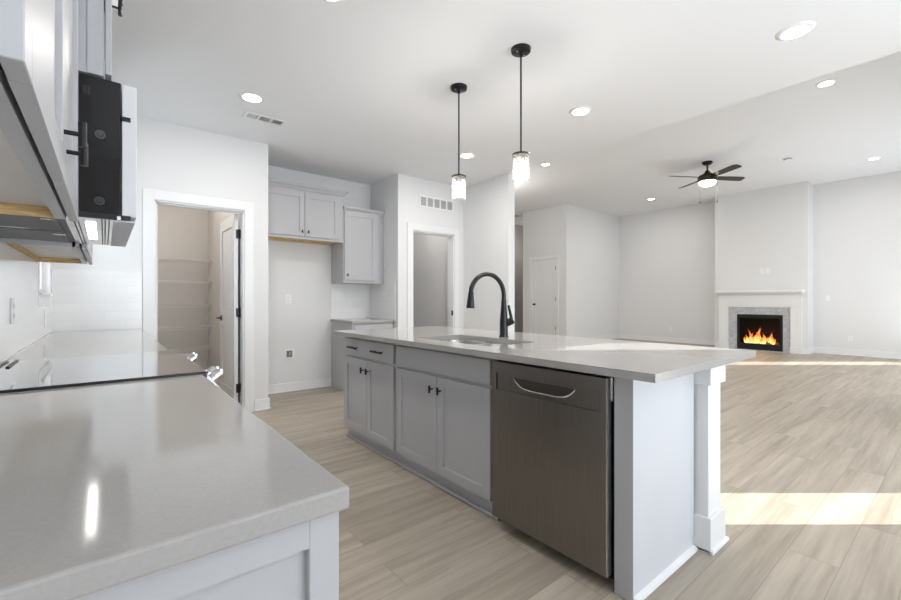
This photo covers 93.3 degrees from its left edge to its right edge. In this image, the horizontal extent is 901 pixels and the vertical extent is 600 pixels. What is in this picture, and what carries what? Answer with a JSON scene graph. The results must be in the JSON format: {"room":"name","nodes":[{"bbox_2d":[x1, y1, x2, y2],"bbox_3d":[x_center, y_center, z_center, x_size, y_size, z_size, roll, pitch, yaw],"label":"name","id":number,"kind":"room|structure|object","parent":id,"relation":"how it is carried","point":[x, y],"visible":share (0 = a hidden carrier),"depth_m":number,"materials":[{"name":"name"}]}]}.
{"room":"kitchen","nodes":[
{"label":"kitchen","id":0,"kind":"room"},
{"bbox_2d":[42,262,46,292],"bbox_3d":[-1.758,-0.245,1.534,0.120,2.790,9.800,0,0,-39],"label":"wall","id":1,"kind":"structure","parent":0,"point":[44,264],"depth_m":3.21,"materials":[{"name":"white paint"}]},
{"bbox_2d":[10,298,14,323],"bbox_3d":[-1.988,0.050,1.931,0.008,0.115,0.075,0,0,-39],"label":"wall outlet","id":2,"kind":"object","parent":1,"relation":"attached to","point":[12,300],"visible":1,"depth_m":1.91,"materials":[{"name":"white plastic"}]},
{"bbox_2d":[0,238,51,361],"bbox_3d":[-1.895,0.003,1.803,0.008,0.505,4.190,0,0,-39],"label":"backsplash","id":3,"kind":"structure","parent":1,"relation":"attached to","point":[18,271],"depth_m":2.08,"materials":[{"name":"white tile"}]},
{"bbox_2d":[0,0,87,221],"bbox_3d":[-0.847,-0.805,0.764,0.319,1.149,1.094,0,0,-39],"label":"upper cabinet","id":4,"kind":"object","parent":1,"relation":"attached to","point":[41,132],"visible":1,"depth_m":0.72,"materials":[{"name":"grey paint"}]},
{"bbox_2d":[38,262,51,305],"bbox_3d":[-2.875,-0.515,2.959,0.103,1.110,0.760,0,0,-39],"label":"window","id":5,"kind":"structure","parent":1,"relation":"in","point":[44,299],"depth_m":3.14,"materials":[{"name":"paint"}]},
{"bbox_2d":[44,310,45,326],"bbox_3d":[-2.851,0.130,2.991,0.008,0.115,0.075,0,0,-39],"label":"wall switch","id":6,"kind":"object","parent":1,"relation":"attached to","point":[44,310],"visible":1,"depth_m":2.97,"materials":[{"name":"white plastic"}]},
{"bbox_2d":[1,238,92,264],"bbox_3d":[-2.074,-0.805,2.271,0.319,1.149,1.138,0,0,-39],"label":"upper cabinet","id":7,"kind":"object","parent":1,"relation":"attached to","point":[40,251],"visible":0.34,"depth_m":2.23,"materials":[{"name":"grey paint"}]},
{"bbox_2d":[78,0,122,80],"bbox_3d":[-1.424,-1.032,1.532,0.394,0.696,0.822,0,0,-39],"label":"upper cabinet","id":8,"kind":"object","parent":1,"relation":"attached to","point":[90,12],"visible":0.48,"depth_m":1.29,"materials":[{"name":"grey paint"}]},
{"bbox_2d":[0,73,136,246],"bbox_3d":[-1.415,-0.462,1.538,0.416,0.432,0.820,0,0,-39],"label":"microwave","id":9,"kind":"object","parent":8,"relation":"attached to","point":[107,188],"visible":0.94,"depth_m":1.33,"materials":[{"name":"black metal"}]},
{"bbox_2d":[51,116,267,399],"bbox_3d":[-3.332,-0.245,4.889,1.675,2.790,2.410,0,0,-39],"label":"wall","id":10,"kind":"structure","parent":0,"point":[171,157],"depth_m":4.12,"materials":[{"name":"white paint"}]},
{"bbox_2d":[143,188,253,411],"bbox_3d":[-2.429,0.075,4.138,0.930,2.150,0.136,0,0,-39],"label":"trim","id":11,"kind":"structure","parent":10,"relation":"attached to","point":[151,197],"depth_m":4.25,"materials":[{"name":"paint"}]},
{"bbox_2d":[216,214,240,401],"bbox_3d":[-2.433,0.126,4.625,0.099,2.025,0.714,0,0,-41],"label":"door","id":12,"kind":"structure","parent":10,"relation":"in","point":[230,233],"depth_m":4.56,"materials":[{"name":"paint"}]},
{"bbox_2d":[254,397,270,411],"bbox_3d":[-2.188,1.093,4.720,0.166,0.115,0.756,0,0,-39],"label":"baseboard","id":13,"kind":"structure","parent":10,"relation":"attached to","point":[261,404],"depth_m":4.43,"materials":[{"name":"paint"}]},
{"bbox_2d":[157,204,207,369],"bbox_3d":[-4.121,-0.245,5.723,1.505,2.790,0.120,0,0,-39],"label":"wall","id":14,"kind":"structure","parent":0,"point":[182,233],"depth_m":5.95,"materials":[{"name":"white paint"}]},
{"bbox_2d":[157,325,211,342],"bbox_3d":[-3.964,0.492,5.526,1.480,0.266,0.364,0,0,-39],"label":"wire shelf","id":15,"kind":"object","parent":14,"relation":"attached to","point":[206,326],"visible":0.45,"depth_m":5.79,"materials":[{"name":"white metal"}]},
{"bbox_2d":[157,280,211,300],"bbox_3d":[-3.964,-0.123,5.526,1.480,0.266,0.364,0,0,-39],"label":"wire shelf","id":16,"kind":"object","parent":14,"relation":"attached to","point":[159,281],"visible":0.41,"depth_m":5.77,"materials":[{"name":"white metal"}]},
{"bbox_2d":[157,257,211,279],"bbox_3d":[-3.964,-0.418,5.526,1.480,0.266,0.364,0,0,-39],"label":"wire shelf","id":17,"kind":"object","parent":14,"relation":"attached to","point":[159,258],"visible":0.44,"depth_m":5.75,"materials":[{"name":"white metal"}]},
{"bbox_2d":[157,304,211,322],"bbox_3d":[-3.964,0.192,5.526,1.480,0.266,0.364,0,0,-39],"label":"wire shelf","id":18,"kind":"object","parent":14,"relation":"attached to","point":[157,304],"visible":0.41,"depth_m":5.79,"materials":[{"name":"white metal"}]},
{"bbox_2d":[166,345,211,362],"bbox_3d":[-3.964,0.777,5.526,1.480,0.266,0.364,0,0,-39],"label":"wire shelf","id":19,"kind":"object","parent":14,"relation":"attached to","point":[203,346],"visible":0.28,"depth_m":5.82,"materials":[{"name":"white metal"}]},
{"bbox_2d":[208,210,239,402],"bbox_3d":[-2.818,-0.245,5.307,0.010,2.790,2.170,0,0,-39],"label":"wall","id":20,"kind":"structure","parent":0,"point":[215,218],"depth_m":5.73,"materials":[{"name":"white paint"}]},
{"bbox_2d":[268,166,370,384],"bbox_3d":[-1.799,-0.245,5.602,1.603,2.790,0.120,0,0,-39],"label":"wall","id":21,"kind":"structure","parent":0,"point":[302,271],"depth_m":5.45,"materials":[{"name":"white paint"}]},
{"bbox_2d":[52,269,369,331],"bbox_3d":[-2.178,0.003,4.740,0.164,0.505,3.357,0,0,36],"label":"backsplash","id":22,"kind":"structure","parent":21,"relation":"attached to","point":[82,300],"depth_m":3.64,"materials":[{"name":"white tile"}]},
{"bbox_2d":[285,295,290,303],"bbox_3d":[-2.035,-0.010,5.327,0.075,0.115,0.008,0,0,-39],"label":"wall outlet","id":23,"kind":"object","parent":21,"relation":"attached to","point":[287,297],"visible":1,"depth_m":5.32,"materials":[{"name":"white plastic"}]},
{"bbox_2d":[285,349,293,358],"bbox_3d":[-2.012,0.675,5.323,0.110,0.120,0.043,0,0,-39],"label":"water supply box","id":24,"kind":"object","parent":21,"relation":"attached to","point":[289,353],"visible":1,"depth_m":5.33,"materials":[{"name":"white plastic"}]},
{"bbox_2d":[268,377,331,394],"bbox_3d":[-1.975,1.093,5.364,0.990,0.115,0.026,0,0,-39],"label":"baseboard","id":25,"kind":"structure","parent":21,"relation":"attached to","point":[324,382],"depth_m":5.40,"materials":[{"name":"paint"}]},
{"bbox_2d":[268,178,347,245],"bbox_3d":[-1.839,-1.052,5.219,1.054,0.648,0.423,0,0,-39],"label":"upper cabinet","id":26,"kind":"object","parent":21,"relation":"attached to","point":[297,212],"visible":0.85,"depth_m":5.08,"materials":[{"name":"grey paint"}]},
{"bbox_2d":[371,173,462,327],"bbox_3d":[-0.817,-0.245,6.550,1.117,2.790,1.810,0,0,-39],"label":"wall","id":27,"kind":"structure","parent":0,"point":[397,195],"depth_m":5.67,"materials":[{"name":"white paint"}]},
{"bbox_2d":[331,206,384,284],"bbox_3d":[-1.236,-0.708,5.709,0.588,0.975,0.422,0,0,-39],"label":"upper cabinet","id":28,"kind":"object","parent":27,"relation":"attached to","point":[359,259],"visible":0.97,"depth_m":5.56,"materials":[{"name":"grey paint"}]},
{"bbox_2d":[370,283,395,319],"bbox_3d":[-0.931,0.017,5.799,0.008,0.477,0.670,0,0,-39],"label":"backsplash","id":29,"kind":"structure","parent":27,"relation":"attached to","point":[382,296],"depth_m":5.77,"materials":[{"name":"white tile"}]},
{"bbox_2d":[407,222,458,327],"bbox_3d":[-0.260,0.066,5.903,0.891,2.168,0.136,0,0,-39],"label":"trim","id":30,"kind":"structure","parent":27,"relation":"attached to","point":[453,238],"depth_m":6.08,"materials":[{"name":"paint"}]},
{"bbox_2d":[419,194,453,211],"bbox_3d":[-0.188,-1.335,5.889,0.595,0.160,0.008,0,0,-39],"label":"air vent","id":31,"kind":"object","parent":27,"relation":"in","point":[424,201],"visible":1,"depth_m":5.88,"materials":[{"name":"white plastic"}]},
{"bbox_2d":[413,172,514,331],"bbox_3d":[-1.067,-0.680,7.836,0.120,3.660,5.900,0,0,-39],"label":"wall","id":32,"kind":"structure","parent":0,"point":[488,205],"depth_m":5.96,"materials":[{"name":"white paint"}]},
{"bbox_2d":[104,0,900,187],"bbox_3d":[-0.044,-1.665,2.917,4.525,0.050,10.020,0,0,-39],"label":"ceiling","id":33,"kind":"structure","parent":0,"point":[361,89],"depth_m":2.98,"materials":[{"name":"white paint"}]},
{"bbox_2d":[238,91,264,102],"bbox_3d":[-1.604,-1.635,3.433,0.196,0.010,0.196,0,0,-39],"label":"recessed light","id":34,"kind":"object","parent":33,"relation":"in","point":[249,96],"visible":1,"depth_m":3.42,"materials":[{"name":"white plastic"}]},
{"bbox_2d":[243,111,285,126],"bbox_3d":[-1.680,-1.636,3.845,0.340,0.008,0.135,0,0,-39],"label":"ceiling vent","id":35,"kind":"object","parent":33,"relation":"in","point":[250,115],"visible":1,"depth_m":3.84,"materials":[{"name":"white plastic"}]},
{"bbox_2d":[323,0,342,2],"bbox_3d":[-0.641,-1.635,2.244,0.196,0.010,0.196,0,0,-39],"label":"recessed light","id":36,"kind":"object","parent":33,"relation":"in","point":[330,1],"visible":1,"depth_m":2.32,"materials":[{"name":"white plastic"}]},
{"bbox_2d":[450,83,466,198],"bbox_3d":[0.064,-1.207,3.271,0.130,0.864,0.130,0,0,-39],"label":"pendant light","id":37,"kind":"object","parent":33,"relation":"hanging from","point":[458,88],"visible":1,"depth_m":3.26,"materials":[{"name":"black metal"}]},
{"bbox_2d":[460,152,475,157],"bbox_3d":[0.187,-1.635,4.807,0.196,0.010,0.196,0,0,-39],"label":"recessed light","id":38,"kind":"object","parent":33,"relation":"in","point":[464,154],"visible":0.94,"depth_m":4.79,"materials":[{"name":"white plastic"}]},
{"bbox_2d":[511,43,530,179],"bbox_3d":[0.460,-1.207,2.777,0.130,0.864,0.130,0,0,-39],"label":"pendant light","id":39,"kind":"object","parent":33,"relation":"hanging from","point":[520,50],"visible":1,"depth_m":2.76,"materials":[{"name":"black metal"}]},
{"bbox_2d":[569,106,591,115],"bbox_3d":[1.127,-1.635,3.684,0.196,0.010,0.196,0,0,-39],"label":"recessed light","id":40,"kind":"object","parent":33,"relation":"in","point":[579,110],"visible":1,"depth_m":3.66,"materials":[{"name":"white plastic"}]},
{"bbox_2d":[775,21,815,40],"bbox_3d":[2.101,-1.635,2.591,0.196,0.010,0.196,0,0,-39],"label":"recessed light","id":41,"kind":"object","parent":33,"relation":"in","point":[793,31],"visible":1,"depth_m":2.58,"materials":[{"name":"white plastic"}]},
{"bbox_2d":[515,212,522,331],"bbox_3d":[0.663,-0.680,12.094,7.940,3.660,1.520,0,0,-39],"label":"wall","id":42,"kind":"structure","parent":0,"point":[518,228],"depth_m":14.23,"materials":[{"name":"grey paint"}]},
{"bbox_2d":[523,204,568,335],"bbox_3d":[2.600,-0.680,11.711,0.120,3.660,1.480,0,0,-39],"label":"wall","id":43,"kind":"structure","parent":0,"point":[546,230],"depth_m":11.49,"materials":[{"name":"white paint"}]},
{"bbox_2d":[529,255,558,334],"bbox_3d":[2.600,-0.028,11.698,0.136,2.355,0.990,0,0,-39],"label":"trim","id":44,"kind":"structure","parent":43,"relation":"attached to","point":[531,259],"depth_m":11.87,"materials":[{"name":"paint"}]},
{"bbox_2d":[533,259,555,334],"bbox_3d":[2.560,0.018,11.658,0.105,2.240,0.804,0,0,-39],"label":"door","id":45,"kind":"structure","parent":43,"relation":"in","point":[544,271],"depth_m":11.67,"materials":[{"name":"paint"}]},
{"bbox_2d":[252,338,900,599],"bbox_3d":[2.257,1.180,6.466,12.575,0.060,12.620,0,0,-39],"label":"floor","id":46,"kind":"structure","parent":0,"point":[810,445],"depth_m":2.29,"materials":[{"name":"brown wood"}]},
{"bbox_2d":[0,350,223,393],"bbox_3d":[-1.312,0.687,1.626,0.664,0.886,0.829,0,0,-39],"label":"range","id":47,"kind":"object","parent":46,"relation":"on","point":[59,372],"visible":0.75,"depth_m":1.51,"materials":[{"name":"silver metal"}]},
{"bbox_2d":[75,511,338,599],"bbox_3d":[-0.721,0.719,0.852,0.625,0.863,1.119,0,0,-39],"label":"base cabinet","id":48,"kind":"object","parent":46,"relation":"on","point":[301,561],"visible":0.1,"depth_m":0.53,"materials":[{"name":"grey paint"}]},
{"bbox_2d":[0,374,348,599],"bbox_3d":[-0.724,0.269,0.837,0.588,0.035,1.136,0,0,-39],"label":"countertop","id":49,"kind":"structure","parent":48,"relation":"on","point":[108,485],"depth_m":0.59,"materials":[{"name":"grey stone"}]},
{"bbox_2d":[331,322,392,390],"bbox_3d":[-1.156,0.718,5.607,0.582,0.864,0.666,0,0,-39],"label":"base cabinet","id":50,"kind":"object","parent":46,"relation":"on","point":[337,342],"visible":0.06,"depth_m":5.49,"materials":[{"name":"grey paint"}]},
{"bbox_2d":[330,318,393,322],"bbox_3d":[-1.168,0.271,5.610,0.596,0.031,0.646,0,0,-39],"label":"countertop","id":51,"kind":"structure","parent":50,"relation":"on","point":[352,320],"depth_m":5.46,"materials":[{"name":"grey stone"}]},
{"bbox_2d":[344,337,400,464],"bbox_3d":[-0.440,0.718,3.411,0.587,0.864,0.817,0,0,-39],"label":"base cabinet","id":52,"kind":"object","parent":46,"relation":"on","point":[370,367],"visible":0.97,"depth_m":3.20,"materials":[{"name":"grey paint"}]},
{"bbox_2d":[397,344,499,520],"bbox_3d":[0.123,0.718,2.723,0.584,0.864,0.958,0,0,-39],"label":"base cabinet","id":53,"kind":"object","parent":46,"relation":"on","point":[444,399],"visible":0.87,"depth_m":2.50,"materials":[{"name":"grey paint"}]},
{"bbox_2d":[333,326,755,382],"bbox_3d":[0.282,0.271,2.830,1.078,0.031,2.657,0,0,-39],"label":"countertop","id":54,"kind":"structure","parent":53,"relation":"on","point":[650,362],"depth_m":2.15,"materials":[{"name":"grey stone"}]},
{"bbox_2d":[439,339,511,345],"bbox_3d":[0.140,0.373,2.735,0.440,0.174,0.775,0,0,-39],"label":"sink","id":55,"kind":"object","parent":54,"relation":"in","point":[465,341],"visible":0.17,"depth_m":3.01,"materials":[{"name":"metal"}]},
{"bbox_2d":[466,272,514,336],"bbox_3d":[0.273,0.033,2.853,0.401,0.445,0.096,0,0,-39],"label":"kitchen faucet","id":56,"kind":"object","parent":54,"relation":"on","point":[505,322],"visible":1,"depth_m":2.92,"materials":[{"name":"black metal"}]},
{"bbox_2d":[492,360,613,579],"bbox_3d":[0.633,0.719,2.090,0.579,0.863,0.647,0,0,-39],"label":"dishwasher","id":57,"kind":"object","parent":46,"relation":"on","point":[553,428],"visible":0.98,"depth_m":1.85,"materials":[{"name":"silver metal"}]},
{"bbox_2d":[614,373,697,599],"bbox_3d":[0.891,0.718,1.811,0.562,0.864,0.092,0,0,-39],"label":"island end panel","id":58,"kind":"object","parent":46,"relation":"on","point":[654,422],"visible":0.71,"depth_m":1.70,"materials":[{"name":"paint"}]},
{"bbox_2d":[694,365,728,555],"bbox_3d":[1.190,0.718,2.047,0.197,0.864,0.208,0,0,-39],"label":"island column","id":59,"kind":"structure","parent":46,"relation":"on","point":[709,515],"depth_m":1.96,"materials":[{"name":"paint"}]},
{"bbox_3d":[-2.287,0.718,2.775,0.625,0.863,2.182,0,0,-39],"label":"base cabinet","id":60,"kind":"object","parent":46,"relation":"on","visible":0},
{"bbox_2d":[1,329,168,361],"bbox_3d":[-2.296,0.269,2.765,0.584,0.035,2.173,0,0,-39],"label":"countertop","id":61,"kind":"structure","parent":60,"relation":"on","point":[118,341],"depth_m":2.44,"materials":[{"name":"grey stone"}]},
{"bbox_2d":[569,205,618,336],"bbox_3d":[4.104,-0.680,12.058,2.650,3.660,0.120,0,0,-39],"label":"wall","id":62,"kind":"structure","parent":0,"point":[593,235],"depth_m":11.90,"materials":[{"name":"white paint"}]},
{"bbox_2d":[587,334,619,338],"bbox_3d":[3.579,1.085,12.491,2.676,0.130,1.506,0,0,-39],"label":"baseboard","id":63,"kind":"structure","parent":62,"relation":"attached to","point":[615,336],"depth_m":12.37,"materials":[{"name":"paint"}]},
{"bbox_2d":[515,51,900,225],"bbox_3d":[3.353,-2.130,8.648,8.120,0.880,10.620,0,0,-39],"label":"ceiling","id":64,"kind":"structure","parent":0,"point":[830,132],"depth_m":7.13,"materials":[{"name":"white paint"}]},
{"bbox_2d":[540,162,550,165],"bbox_3d":[1.757,-2.505,7.852,0.196,0.010,0.196,0,0,-39],"label":"recessed light","id":65,"kind":"object","parent":64,"relation":"in","point":[546,163],"visible":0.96,"depth_m":7.84,"materials":[{"name":"white plastic"}]},
{"bbox_2d":[669,160,744,202],"bbox_3d":[4.669,-2.132,7.728,1.086,0.754,1.086,0,0,38],"label":"ceiling fan","id":66,"kind":"object","parent":64,"relation":"hanging from","point":[707,179],"visible":1,"depth_m":7.65,"materials":[{"name":"brown metal"}]},
{"bbox_2d":[815,79,836,86],"bbox_3d":[4.343,-2.505,4.916,0.196,0.010,0.196,0,0,-39],"label":"recessed light","id":67,"kind":"object","parent":64,"relation":"in","point":[824,83],"visible":1,"depth_m":4.91,"materials":[{"name":"white plastic"}]},
{"bbox_2d":[866,156,881,159],"bbox_3d":[7.495,-2.505,7.520,0.196,0.010,0.196,0,0,-39],"label":"recessed light","id":68,"kind":"object","parent":64,"relation":"in","point":[877,157],"visible":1,"depth_m":7.51,"materials":[{"name":"white plastic"}]},
{"bbox_2d":[619,171,900,351],"bbox_3d":[7.427,-0.680,9.979,0.120,3.660,7.300,0,0,-39],"label":"wall","id":69,"kind":"structure","parent":0,"point":[667,256],"depth_m":9.18,"materials":[{"name":"white paint"}]},
{"bbox_2d":[620,334,900,358],"bbox_3d":[6.782,1.085,10.260,0.526,0.130,6.050,0,0,-39],"label":"baseboard","id":70,"kind":"structure","parent":69,"relation":"attached to","point":[852,352],"depth_m":9.12,"materials":[{"name":"paint"}]},
{"bbox_2d":[715,181,813,347],"bbox_3d":[7.174,-0.680,9.799,0.500,3.660,1.760,0,0,-39],"label":"wall","id":71,"kind":"structure","parent":0,"point":[772,228],"depth_m":9.48,"materials":[{"name":"white paint"}]},
{"bbox_2d":[729,307,789,352],"bbox_3d":[6.974,0.658,9.630,0.022,0.984,1.178,0,0,-39],"label":"fireplace surround","id":72,"kind":"object","parent":71,"relation":"attached to","point":[733,311],"visible":0.89,"depth_m":9.60,"materials":[{"name":"stone"}]},
{"bbox_2d":[715,290,804,353],"bbox_3d":[6.905,0.468,9.574,0.200,1.365,1.650,0,0,-39],"label":"fireplace mantel","id":73,"kind":"object","parent":71,"relation":"attached to","point":[792,299],"visible":0.92,"depth_m":9.46,"materials":[{"name":"paint"}]},
{"bbox_2d":[715,290,804,292],"bbox_3d":[6.905,-0.195,9.574,0.200,0.040,1.650,0,0,-39],"label":"shelf","id":74,"kind":"object","parent":73,"relation":"attached to","point":[750,291],"depth_m":9.38,"materials":[{"name":"paint"}]},
{"bbox_2d":[737,314,782,351],"bbox_3d":[7.166,0.729,9.761,0.500,0.798,0.864,0,0,-39],"label":"fireplace insert","id":75,"kind":"object","parent":71,"relation":"in","point":[754,331],"visible":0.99,"depth_m":9.80,"materials":[{"name":"black metal"}]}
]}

